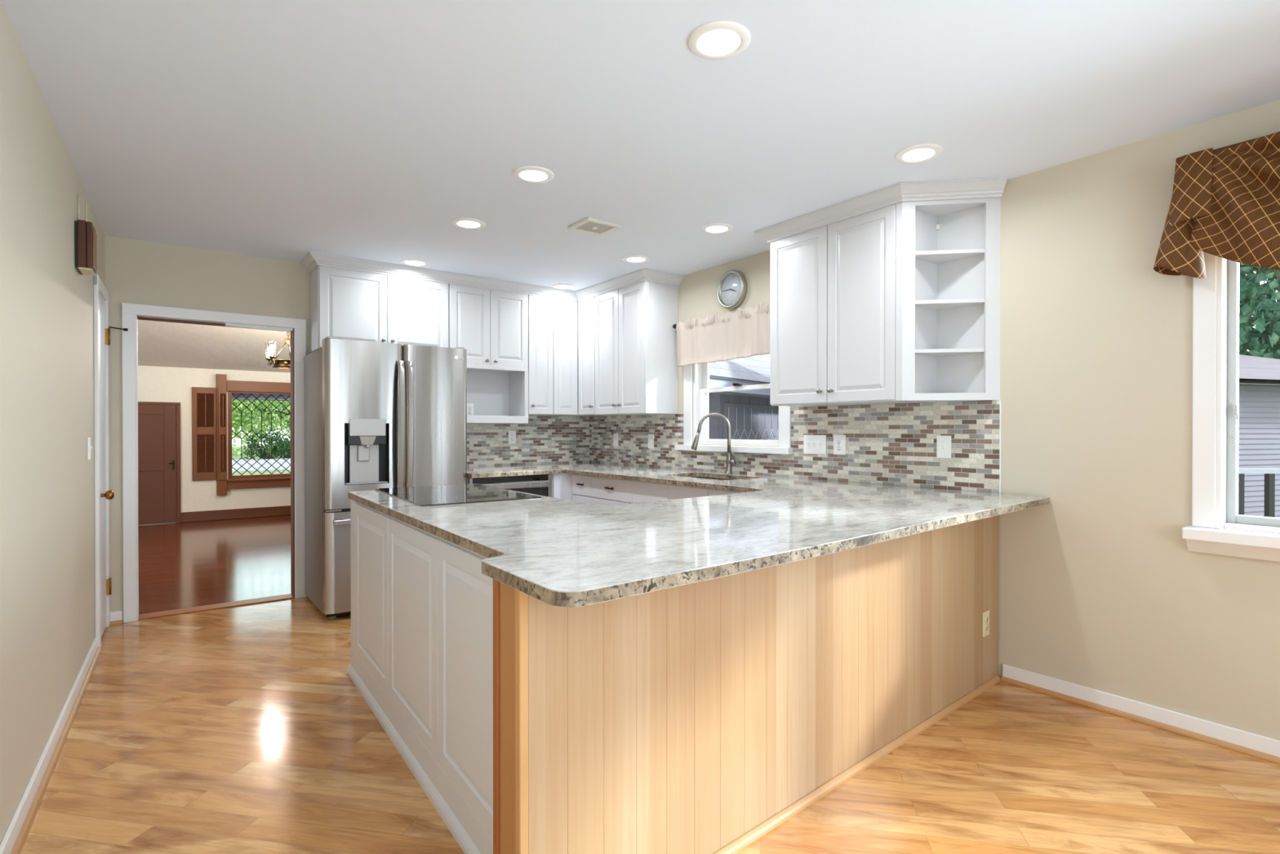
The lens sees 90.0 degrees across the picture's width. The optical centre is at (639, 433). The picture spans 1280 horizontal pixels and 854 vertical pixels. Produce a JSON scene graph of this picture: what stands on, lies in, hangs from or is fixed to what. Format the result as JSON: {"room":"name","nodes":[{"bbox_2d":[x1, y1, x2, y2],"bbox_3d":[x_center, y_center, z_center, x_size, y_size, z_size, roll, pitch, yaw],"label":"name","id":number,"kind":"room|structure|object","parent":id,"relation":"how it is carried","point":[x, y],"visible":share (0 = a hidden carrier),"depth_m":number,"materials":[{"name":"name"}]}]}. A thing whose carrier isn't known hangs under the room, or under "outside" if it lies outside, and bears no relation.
{"room":"kitchen","nodes":[
{"label":"kitchen","id":0,"kind":"room"},
{"bbox_2d":[0,0,104,844],"bbox_3d":[-1.167,-0.001,0.782,0.140,2.449,7.844,0,0,-35],"label":"wall","id":1,"kind":"structure","parent":0,"point":[47,476],"depth_m":2.23,"materials":[{"name":"beige paint"}]},
{"bbox_2d":[0,636,102,853],"bbox_3d":[-0.933,1.186,0.604,0.029,0.078,7.232,0,0,-35],"label":"baseboard","id":2,"kind":"structure","parent":1,"relation":"attached to","point":[13,841],"depth_m":2.27,"materials":[{"name":"white paint"}]},
{"bbox_2d":[77,193,79,219],"bbox_3d":[-2.669,-1.066,3.043,0.007,0.145,0.007,0,0,31],"label":"cable","id":3,"kind":"object","parent":1,"relation":"attached to","point":[78,194],"visible":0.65,"depth_m":3.04,"materials":[{"name":"beige plastic"}]},
{"bbox_2d":[74,219,97,275],"bbox_3d":[-2.649,-0.880,3.062,0.070,0.226,0.197,0,0,-37],"label":"door chime","id":4,"kind":"object","parent":1,"relation":"attached to","point":[86,237],"visible":1,"depth_m":2.99,"materials":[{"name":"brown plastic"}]},
{"bbox_2d":[85,203,92,222],"bbox_3d":[-2.904,-1.130,3.373,0.006,0.100,0.230,0,0,-35],"label":"blank wall plate","id":5,"kind":"object","parent":1,"relation":"attached to","point":[88,214],"visible":0.52,"depth_m":3.33,"materials":[{"name":"beige plastic"}]},
{"bbox_2d":[87,437,92,459],"bbox_3d":[-2.880,0.080,3.353,0.018,0.118,0.074,0,0,-37],"label":"light switch","id":6,"kind":"object","parent":1,"relation":"attached to","point":[89,447],"visible":1,"depth_m":3.34,"materials":[{"name":"white plastic"}]},
{"bbox_2d":[93,274,110,647],"bbox_3d":[-3.186,0.162,3.793,0.020,2.092,0.581,0,0,-35],"label":"trim","id":7,"kind":"structure","parent":1,"relation":"attached to","point":[99,286],"depth_m":3.56,"materials":[{"name":"white paint"}]},
{"bbox_2d":[99,293,128,636],"bbox_3d":[-3.182,0.189,3.833,0.112,2.014,0.471,0,0,-29],"label":"door","id":8,"kind":"structure","parent":1,"relation":"in","point":[104,333],"depth_m":3.85,"materials":[{"name":"white paint"}]},
{"bbox_2d":[137,365,290,525],"bbox_3d":[-5.898,0.152,8.718,6.200,2.060,0.160,0,0,-37],"label":"wall","id":9,"kind":"structure","parent":0,"point":[155,384],"depth_m":8.56,"materials":[{"name":"beige paint"}]},
{"bbox_2d":[137,404,176,524],"bbox_3d":[-6.446,0.403,8.164,0.858,1.541,0.072,0,0,-37],"label":"door","id":10,"kind":"structure","parent":9,"relation":"in","point":[157,424],"depth_m":8.32,"materials":[{"name":"brown paint"}]},
{"bbox_2d":[137,401,181,523],"bbox_3d":[-6.462,0.390,8.183,0.955,1.590,0.022,0,0,-37],"label":"trim","id":11,"kind":"structure","parent":9,"relation":"attached to","point":[178,404],"depth_m":8.44,"materials":[{"name":"brown paint"}]},
{"bbox_2d":[191,386,216,480],"bbox_3d":[-5.866,0.009,8.617,0.269,1.252,0.034,0,0,-37],"label":"shutter","id":12,"kind":"object","parent":9,"relation":"attached to","point":[203,399],"visible":1,"depth_m":8.61,"materials":[{"name":"brown paint"}]},
{"bbox_2d":[180,505,290,522],"bbox_3d":[-4.717,1.111,9.485,3.395,0.135,0.034,0,0,-37],"label":"baseboard","id":13,"kind":"structure","parent":9,"relation":"attached to","point":[223,514],"depth_m":8.82,"materials":[{"name":"brown paint"}]},
{"bbox_2d":[216,373,290,495],"bbox_3d":[-4.983,0.017,9.312,1.972,1.645,0.185,0,0,-37],"label":"window","id":14,"kind":"structure","parent":9,"relation":"in","point":[270,480],"depth_m":8.92,"materials":[{"name":"brown paint"}]},
{"bbox_2d":[217,387,226,479],"bbox_3d":[-5.669,0.008,8.693,0.094,1.252,0.032,0,0,-37],"label":"shutter","id":15,"kind":"object","parent":14,"relation":"attached to","point":[222,392],"visible":1,"depth_m":8.69,"materials":[{"name":"brown paint"}]},
{"bbox_2d":[137,319,290,372],"bbox_3d":[-4.382,-1.707,6.682,6.400,1.800,5.236,0,0,-37],"label":"ceiling","id":16,"kind":"structure","parent":0,"point":[160,344],"depth_m":8.10,"materials":[{"name":"beige paint"}]},
{"bbox_2d":[264,331,290,368],"bbox_3d":[-3.971,-1.177,7.263,0.484,0.884,0.502,0,0,-37],"label":"chandelier","id":17,"kind":"object","parent":16,"relation":"hanging from","point":[277,363],"visible":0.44,"depth_m":7.13,"materials":[{"name":"gold metal"}]},
{"bbox_2d":[231,392,290,400],"bbox_3d":[-4.535,-0.613,10.230,11.000,0.225,0.580,0,0,-37],"label":"soffit","id":18,"kind":"structure","parent":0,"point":[241,397],"depth_m":9.21,"materials":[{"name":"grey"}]},
{"bbox_2d":[104,235,585,622],"bbox_3d":[-2.027,-0.023,5.108,4.075,2.449,0.120,0,0,-37],"label":"wall","id":19,"kind":"structure","parent":0,"point":[136,271],"depth_m":4.22,"materials":[{"name":"beige paint"}]},
{"bbox_2d":[110,609,122,624],"bbox_3d":[-3.318,1.168,4.054,0.061,0.078,0.029,0,0,-37],"label":"baseboard","id":20,"kind":"structure","parent":19,"relation":"attached to","point":[116,617],"depth_m":4.05,"materials":[{"name":"white paint"}]},
{"bbox_2d":[121,302,306,622],"bbox_3d":[-2.908,0.187,4.435,1.050,2.036,0.144,0,0,-37],"label":"trim","id":21,"kind":"structure","parent":19,"relation":"attached to","point":[130,312],"depth_m":4.15,"materials":[{"name":"white paint"}]},
{"bbox_2d":[138,593,293,619],"bbox_3d":[-2.919,1.200,4.450,0.890,0.008,0.134,0,0,-37],"label":"threshold","id":22,"kind":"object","parent":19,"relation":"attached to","point":[236,603],"depth_m":4.41,"materials":[{"name":"red wood"}]},
{"bbox_2d":[309,265,448,352],"bbox_3d":[-1.956,-0.906,4.855,0.931,0.623,0.362,0,0,-37],"label":"upper cabinet","id":23,"kind":"object","parent":19,"relation":"attached to","point":[344,304],"visible":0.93,"depth_m":4.69,"materials":[{"name":"white paint"}]},
{"bbox_2d":[448,283,528,423],"bbox_3d":[-1.308,-0.652,5.341,0.682,1.137,0.362,0,0,-37],"label":"upper cabinet","id":24,"kind":"object","parent":19,"relation":"attached to","point":[491,325],"visible":0.83,"depth_m":5.30,"materials":[{"name":"white paint"}]},
{"bbox_2d":[466,403,473,415],"bbox_3d":[-1.449,-0.196,5.441,0.074,0.118,0.008,0,0,-37],"label":"wall outlet","id":25,"kind":"object","parent":24,"relation":"attached to","point":[469,406],"visible":0.81,"depth_m":5.44,"materials":[{"name":"white plastic"}]},
{"bbox_2d":[466,415,589,466],"bbox_3d":[-1.105,0.060,5.719,1.533,0.444,0.005,0,0,-37],"label":"tile backsplash","id":26,"kind":"structure","parent":19,"relation":"attached to","point":[545,439],"depth_m":5.81,"materials":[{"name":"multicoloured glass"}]},
{"bbox_2d":[508,430,515,444],"bbox_3d":[-1.136,0.034,5.687,0.074,0.118,0.008,0,0,-37],"label":"wall outlet","id":27,"kind":"object","parent":26,"relation":"attached to","point":[512,433],"visible":1,"depth_m":5.68,"materials":[{"name":"white plastic"}]},
{"bbox_2d":[528,294,553,415],"bbox_3d":[-0.937,-0.692,5.618,0.241,1.060,0.362,0,0,-37],"label":"upper cabinet","id":28,"kind":"object","parent":19,"relation":"attached to","point":[540,308],"visible":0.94,"depth_m":5.50,"materials":[{"name":"white paint"}]},
{"bbox_2d":[542,296,603,416],"bbox_3d":[-0.539,-0.692,5.769,0.576,1.060,0.598,0,0,-37],"label":"upper cabinet","id":29,"kind":"object","parent":19,"relation":"attached to","point":[574,322],"visible":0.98,"depth_m":5.64,"materials":[{"name":"white paint"}]},
{"bbox_2d":[299,251,684,301],"bbox_3d":[-1.116,-1.210,5.101,2.854,0.075,0.988,0,0,-11],"label":"crown molding","id":30,"kind":"structure","parent":29,"relation":"attached to","point":[312,260],"depth_m":4.98,"materials":[{"name":"white paint"}]},
{"bbox_2d":[1,0,1279,291],"bbox_3d":[0.314,-1.271,1.827,4.500,0.080,8.160,0,0,-37],"label":"ceiling","id":31,"kind":"structure","parent":0,"point":[281,130],"depth_m":2.43,"materials":[{"name":"white paint"}]},
{"bbox_2d":[400,258,429,266],"bbox_3d":[-1.640,-1.241,4.664,0.196,0.008,0.196,0,0,-37],"label":"recessed light","id":32,"kind":"object","parent":31,"relation":"in","point":[412,262],"visible":1,"depth_m":4.64,"materials":[{"name":"white plastic"}]},
{"bbox_2d":[451,217,485,229],"bbox_3d":[-1.012,-1.236,3.781,0.196,0.008,0.196,0,0,-37],"label":"recessed light","id":33,"kind":"object","parent":31,"relation":"in","point":[464,223],"visible":1,"depth_m":3.76,"materials":[{"name":"white plastic"}]},
{"bbox_2d":[512,165,554,182],"bbox_3d":[-0.508,-1.233,3.059,0.196,0.008,0.196,0,0,-37],"label":"recessed light","id":34,"kind":"object","parent":31,"relation":"in","point":[530,174],"visible":1,"depth_m":3.04,"materials":[{"name":"white plastic"}]},
{"bbox_2d":[551,283,574,288],"bbox_3d":[-0.650,-1.245,5.442,0.196,0.008,0.196,0,0,-37],"label":"recessed light","id":35,"kind":"object","parent":31,"relation":"in","point":[562,286],"visible":1,"depth_m":5.41,"materials":[{"name":"white plastic"}]},
{"bbox_2d":[568,217,622,236],"bbox_3d":[-0.272,-1.232,3.828,0.236,0.018,0.234,0,0,-37],"label":"ceiling vent","id":36,"kind":"object","parent":31,"relation":"in","point":[589,225],"visible":1,"depth_m":3.81,"materials":[{"name":"beige plastic"}]},
{"bbox_2d":[576,221,613,234],"bbox_3d":[-0.271,-1.227,3.829,0.177,0.008,0.174,0,0,-37],"label":"grille","id":37,"kind":"object","parent":36,"relation":"attached to","point":[587,227],"depth_m":3.84,"materials":[{"name":"beige plastic"}]},
{"bbox_2d":[622,254,649,262],"bbox_3d":[-0.029,-1.241,4.568,0.196,0.008,0.196,0,0,-37],"label":"recessed light","id":38,"kind":"object","parent":31,"relation":"in","point":[630,259],"visible":1,"depth_m":4.55,"materials":[{"name":"white plastic"}]},
{"bbox_2d":[700,222,733,234],"bbox_3d":[0.465,-1.237,3.875,0.196,0.008,0.196,0,0,-37],"label":"recessed light","id":39,"kind":"object","parent":31,"relation":"in","point":[715,228],"visible":1,"depth_m":3.85,"materials":[{"name":"white plastic"}]},
{"bbox_2d":[688,20,751,59],"bbox_3d":[0.249,-1.227,2.008,0.196,0.008,0.196,0,0,-37],"label":"recessed light","id":40,"kind":"object","parent":31,"relation":"in","point":[716,40],"visible":1,"depth_m":2.00,"materials":[{"name":"white plastic"}]},
{"bbox_2d":[894,143,942,164],"bbox_3d":[1.231,-1.232,2.829,0.196,0.008,0.196,0,0,-37],"label":"recessed light","id":41,"kind":"object","parent":31,"relation":"in","point":[917,153],"visible":1,"depth_m":2.81,"materials":[{"name":"white plastic"}]},
{"bbox_2d":[20,515,1279,853],"bbox_3d":[-2.505,1.236,4.189,6.200,0.060,11.500,0,0,-37],"label":"floor","id":42,"kind":"structure","parent":0,"point":[246,729],"depth_m":2.33,"materials":[{"name":"brown wood"}]},
{"bbox_2d":[304,336,466,618],"bbox_3d":[-1.823,0.293,4.608,0.936,1.822,0.828,0,0,-37],"label":"refrigerator","id":43,"kind":"object","parent":42,"relation":"on","point":[378,415],"visible":0.83,"depth_m":4.27,"materials":[{"name":"grey metal"}]},
{"bbox_2d":[304,346,324,614],"bbox_3d":[-1.873,0.306,4.675,0.928,1.735,0.661,0,0,-37],"label":"panel","id":44,"kind":"object","parent":43,"relation":"in","point":[313,395],"depth_m":4.37,"materials":[{"name":"grey"}]},
{"bbox_2d":[346,435,386,444],"bbox_3d":[-1.802,0.046,4.219,0.239,0.060,0.047,0,0,-37],"label":"water dispenser","id":45,"kind":"object","parent":43,"relation":"attached to","point":[350,440],"depth_m":4.19,"materials":[{"name":"black plastic"}]},
{"bbox_2d":[347,498,493,853],"bbox_3d":[-0.625,0.773,2.584,0.710,0.882,2.044,0,0,-37],"label":"panel","id":46,"kind":"object","parent":42,"relation":"on","point":[422,601],"visible":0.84,"depth_m":2.17,"materials":[{"name":"white paint"}]},
{"bbox_2d":[466,473,552,497],"bbox_3d":[-1.177,0.760,5.144,0.702,0.882,0.787,0,0,-37],"label":"oven","id":47,"kind":"object","parent":42,"relation":"on","point":[536,484],"visible":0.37,"depth_m":4.89,"materials":[{"name":"black glass"}]},
{"bbox_2d":[552,473,573,500],"bbox_3d":[-0.574,0.757,5.596,0.800,0.882,0.758,0,0,-37],"label":"base cabinet","id":48,"kind":"object","parent":42,"relation":"on","point":[562,482],"visible":0.05,"depth_m":5.12,"materials":[{"name":"white paint"}]},
{"bbox_2d":[572,474,591,503],"bbox_3d":[-0.212,0.759,5.216,0.683,0.882,0.279,0,0,-37],"label":"base cabinet","id":49,"kind":"object","parent":42,"relation":"on","point":[581,484],"visible":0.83,"depth_m":5.02,"materials":[{"name":"white paint"}]},
{"bbox_2d":[591,475,632,505],"bbox_3d":[0.033,0.761,4.889,0.683,0.882,0.536,0,0,-37],"label":"base cabinet","id":50,"kind":"object","parent":42,"relation":"on","point":[604,491],"visible":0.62,"depth_m":4.69,"materials":[{"name":"white paint"}]},
{"bbox_2d":[632,480,708,502],"bbox_3d":[0.438,0.764,4.372,0.655,0.882,0.774,0,0,-37],"label":"base cabinet","id":51,"kind":"object","parent":42,"relation":"on","point":[642,491],"visible":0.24,"depth_m":4.22,"materials":[{"name":"white paint"}]},
{"bbox_2d":[707,488,741,496],"bbox_3d":[0.835,0.767,3.842,0.655,0.882,0.545,0,0,-37],"label":"base cabinet","id":52,"kind":"object","parent":42,"relation":"on","point":[710,491],"visible":0.12,"depth_m":3.79,"materials":[{"name":"white paint"}]},
{"bbox_2d":[493,515,1000,853],"bbox_3d":[0.718,0.774,2.325,2.684,0.882,0.143,0,0,-41],"label":"panel","id":53,"kind":"object","parent":42,"relation":"on","point":[704,717],"visible":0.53,"depth_m":1.85,"materials":[{"name":"brown wood"}]},
{"bbox_2d":[982,609,989,637],"bbox_3d":[1.650,0.907,3.052,0.074,0.118,0.008,0,0,-41],"label":"wall outlet","id":54,"kind":"object","parent":53,"relation":"attached to","point":[985,615],"visible":1,"depth_m":3.04,"materials":[{"name":"beige plastic"}]},
{"bbox_3d":[0.753,0.771,2.912,1.890,0.882,0.805,0,0,-37],"label":"base cabinet","id":55,"kind":"object","parent":42,"relation":"on","visible":0},
{"bbox_2d":[348,462,1049,607],"bbox_3d":[-0.319,0.309,3.697,2.697,0.032,4.173,0,0,-37],"label":"countertop","id":56,"kind":"structure","parent":55,"relation":"on","point":[556,552],"depth_m":2.13,"materials":[{"name":"stone"}]},
{"bbox_2d":[375,484,542,506],"bbox_3d":[-0.914,0.292,3.124,0.593,0.008,0.895,0,0,-37],"label":"cooktop","id":57,"kind":"object","parent":56,"relation":"in","point":[460,494],"visible":1,"depth_m":3.00,"materials":[{"name":"black glass"}]},
{"bbox_2d":[689,476,736,479],"bbox_3d":[0.487,0.415,4.351,0.430,0.187,0.700,0,0,-37],"label":"sink","id":58,"kind":"object","parent":56,"relation":"in","point":[708,477],"visible":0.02,"depth_m":4.63,"materials":[{"name":"silver metal"}]},
{"bbox_2d":[691,412,736,474],"bbox_3d":[0.524,0.070,4.548,0.318,0.437,0.076,0,0,11],"label":"faucet","id":59,"kind":"object","parent":56,"relation":"on","point":[731,460],"visible":1,"depth_m":4.53,"materials":[{"name":"silver metal"}]},
{"bbox_2d":[591,99,1279,740],"bbox_3d":[1.926,-0.013,3.092,0.160,2.449,7.844,0,0,-37],"label":"wall","id":60,"kind":"structure","parent":0,"point":[1100,587],"depth_m":2.79,"materials":[{"name":"beige paint"}]},
{"bbox_2d":[595,280,678,415],"bbox_3d":[-0.054,-0.688,5.300,0.362,1.064,0.728,0,0,-37],"label":"upper cabinet","id":61,"kind":"object","parent":60,"relation":"attached to","point":[637,368],"visible":1,"depth_m":5.07,"materials":[{"name":"white paint"}]},
{"bbox_2d":[716,270,746,309],"bbox_3d":[0.658,-1.034,4.608,0.048,0.276,0.276,0,0,-37],"label":"wall clock","id":62,"kind":"object","parent":60,"relation":"attached to","point":[731,289],"visible":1,"depth_m":4.60,"materials":[{"name":"grey metal"}]},
{"bbox_2d":[674,363,793,454],"bbox_3d":[0.699,-0.346,4.679,0.202,0.962,1.153,0,0,-37],"label":"window","id":63,"kind":"structure","parent":60,"relation":"in","point":[701,388],"depth_m":4.92,"materials":[{"name":"white paint"}]},
{"bbox_2d":[589,400,1001,493],"bbox_3d":[0.646,0.058,4.663,0.007,0.460,3.779,0,0,-37],"label":"tile backsplash","id":64,"kind":"structure","parent":60,"relation":"attached to","point":[895,444],"depth_m":3.76,"materials":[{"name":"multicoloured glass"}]},
{"bbox_2d":[613,433,617,446],"bbox_3d":[-0.224,0.059,5.808,0.017,0.118,0.074,0,0,-37],"label":"light switch","id":65,"kind":"object","parent":64,"relation":"attached to","point":[615,435],"visible":1,"depth_m":5.80,"materials":[{"name":"white plastic"}]},
{"bbox_2d":[648,434,653,448],"bbox_3d":[0.088,0.068,5.392,0.017,0.122,0.076,0,0,-37],"label":"light switch","id":66,"kind":"object","parent":64,"relation":"attached to","point":[651,437],"visible":1,"depth_m":5.39,"materials":[{"name":"white plastic"}]},
{"bbox_2d":[804,435,826,454],"bbox_3d":[1.100,0.072,4.039,0.017,0.120,0.172,0,0,-37],"label":"light switch","id":67,"kind":"object","parent":64,"relation":"attached to","point":[813,444],"visible":1,"depth_m":4.04,"materials":[{"name":"white plastic"}]},
{"bbox_2d":[833,435,845,454],"bbox_3d":[1.214,0.070,3.895,0.008,0.120,0.086,0,0,-37],"label":"wall outlet","id":68,"kind":"object","parent":64,"relation":"attached to","point":[839,441],"visible":1,"depth_m":3.89,"materials":[{"name":"white plastic"}]},
{"bbox_2d":[836,439,841,444],"bbox_3d":[1.212,0.050,3.893,0.002,0.033,0.033,0,0,-37],"label":"receptacle","id":69,"kind":"object","parent":68,"relation":"attached to","point":[838,441],"depth_m":3.89,"materials":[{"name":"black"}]},
{"bbox_2d":[836,445,841,450],"bbox_3d":[1.212,0.090,3.893,0.002,0.033,0.033,0,0,-37],"label":"receptacle","id":70,"kind":"object","parent":68,"relation":"attached to","point":[838,447],"depth_m":3.89,"materials":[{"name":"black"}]},
{"bbox_2d":[936,435,951,458],"bbox_3d":[1.599,0.072,3.373,0.017,0.120,0.078,0,0,-37],"label":"light switch","id":71,"kind":"object","parent":64,"relation":"attached to","point":[943,442],"visible":1,"depth_m":3.37,"materials":[{"name":"white plastic"}]},
{"bbox_2d":[769,201,933,406],"bbox_3d":[1.173,-0.689,3.659,0.362,1.044,0.876,0,0,-37],"label":"upper cabinet","id":72,"kind":"object","parent":60,"relation":"attached to","point":[836,337],"visible":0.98,"depth_m":3.52,"materials":[{"name":"white paint"}]},
{"bbox_2d":[754,177,1007,243],"bbox_3d":[1.254,-1.202,3.523,0.393,0.075,1.317,0,0,-37],"label":"crown molding","id":73,"kind":"structure","parent":72,"relation":"attached to","point":[993,187],"depth_m":3.24,"materials":[{"name":"white paint"}]},
{"bbox_2d":[902,196,1000,402],"bbox_3d":[1.549,-0.687,3.196,0.343,1.044,0.340,0,0,-37],"label":"corner shelf unit","id":74,"kind":"object","parent":60,"relation":"attached to","point":[951,248],"visible":0.86,"depth_m":3.24,"materials":[{"name":"white paint"}]},
{"bbox_2d":[1000,663,1279,764],"bbox_3d":[2.982,1.181,1.529,0.029,0.078,4.025,0,0,-37],"label":"baseboard","id":75,"kind":"structure","parent":60,"relation":"attached to","point":[1257,745],"depth_m":2.67,"materials":[{"name":"white paint"}]},
{"bbox_2d":[1153,131,1279,278],"bbox_3d":[2.612,-0.774,1.879,0.190,0.602,1.785,0,0,-37],"label":"swag valance","id":76,"kind":"object","parent":60,"relation":"attached to","point":[1225,201],"visible":1,"depth_m":2.39,"materials":[{"name":"brown fabric"}]},
{"bbox_2d":[1182,251,1279,561],"bbox_3d":[2.774,-0.233,1.882,0.232,1.418,1.792,0,0,-37],"label":"window","id":77,"kind":"structure","parent":60,"relation":"in","point":[1215,297],"depth_m":2.51,"materials":[{"name":"white paint"}]},
{"label":"outside","id":78,"kind":"structure","parent":0,"visible":0},
{"bbox_2d":[231,445,290,475],"bbox_3d":[-0.980,1.464,18.009,100.000,0.060,110.000,0,0,-37],"label":"ground","id":79,"kind":"structure","parent":78,"point":[233,455],"depth_m":23.53,"materials":[{"name":"green plant"}]},
{"bbox_2d":[231,457,290,471],"bbox_3d":[-8.809,1.320,36.817,90.000,0.030,14.500,0,0,-37],"label":"driveway","id":80,"kind":"structure","parent":79,"relation":"on","point":[281,460],"depth_m":27.36,"materials":[{"name":"concrete"}]},
{"bbox_2d":[231,400,290,441],"bbox_3d":[-10.428,-1.601,18.801,6.680,6.082,3.555,0,0,-25],"label":"tree","id":81,"kind":"object","parent":79,"relation":"on","point":[236,413],"visible":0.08,"depth_m":18.14,"materials":[{"name":"green plant"}]},
{"bbox_2d":[231,400,290,454],"bbox_3d":[-23.232,-2.258,40.531,26.344,10.974,7.054,0,0,-35],"label":"tree","id":82,"kind":"object","parent":79,"relation":"on","point":[236,449],"visible":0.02,"depth_m":39.34,"materials":[{"name":"green plant"}]},
{"bbox_2d":[240,427,290,458],"bbox_3d":[-18.972,0.651,33.681,3.546,2.120,1.661,0,0,-37],"label":"shrub","id":83,"kind":"object","parent":79,"relation":"on","point":[276,450],"visible":0.63,"depth_m":33.09,"materials":[{"name":"green plant"}]},
{"bbox_2d":[708,353,778,439],"bbox_3d":[0.184,-0.987,10.460,4.040,4.920,9.600,0,0,39],"label":"window view","id":84,"kind":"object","parent":79,"relation":"on","point":[750,415],"visible":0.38,"depth_m":9.47,"materials":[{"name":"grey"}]},
{"bbox_2d":[1238,354,1279,517],"bbox_3d":[7.144,0.005,9.028,9.600,2.950,3.400,0,0,-17],"label":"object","id":85,"kind":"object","parent":79,"relation":"on","point":[1259,420],"visible":0.18,"depth_m":7.65,"materials":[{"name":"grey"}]},
{"bbox_2d":[1238,468,1279,517],"bbox_3d":[4.014,0.864,4.020,3.400,1.285,0.040,0,0,0],"label":"deck railing","id":86,"kind":"object","parent":79,"relation":"on","point":[1269,473],"visible":0.09,"depth_m":4.00,"materials":[{"name":"grey"}]},
{"bbox_2d":[1239,262,1279,359],"bbox_3d":[13.706,-2.903,16.393,10.726,8.708,6.377,0,0,30],"label":"tree","id":87,"kind":"object","parent":79,"relation":"on","point":[1263,340],"visible":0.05,"depth_m":14.29,"materials":[{"name":"green plant"}]},
{"bbox_3d":[0.632,-0.826,4.615,0.080,0.069,1.160,0,0,-37],"label":"curtain rod","id":88,"kind":"object","parent":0,"visible":0},
{"bbox_2d":[675,301,770,366],"bbox_3d":[0.604,-0.697,4.572,0.034,0.366,1.081,0,0,-37],"label":"valance","id":89,"kind":"object","parent":88,"relation":"hanging from","point":[744,333],"visible":0.91,"depth_m":4.59,"materials":[{"name":"fabric"}]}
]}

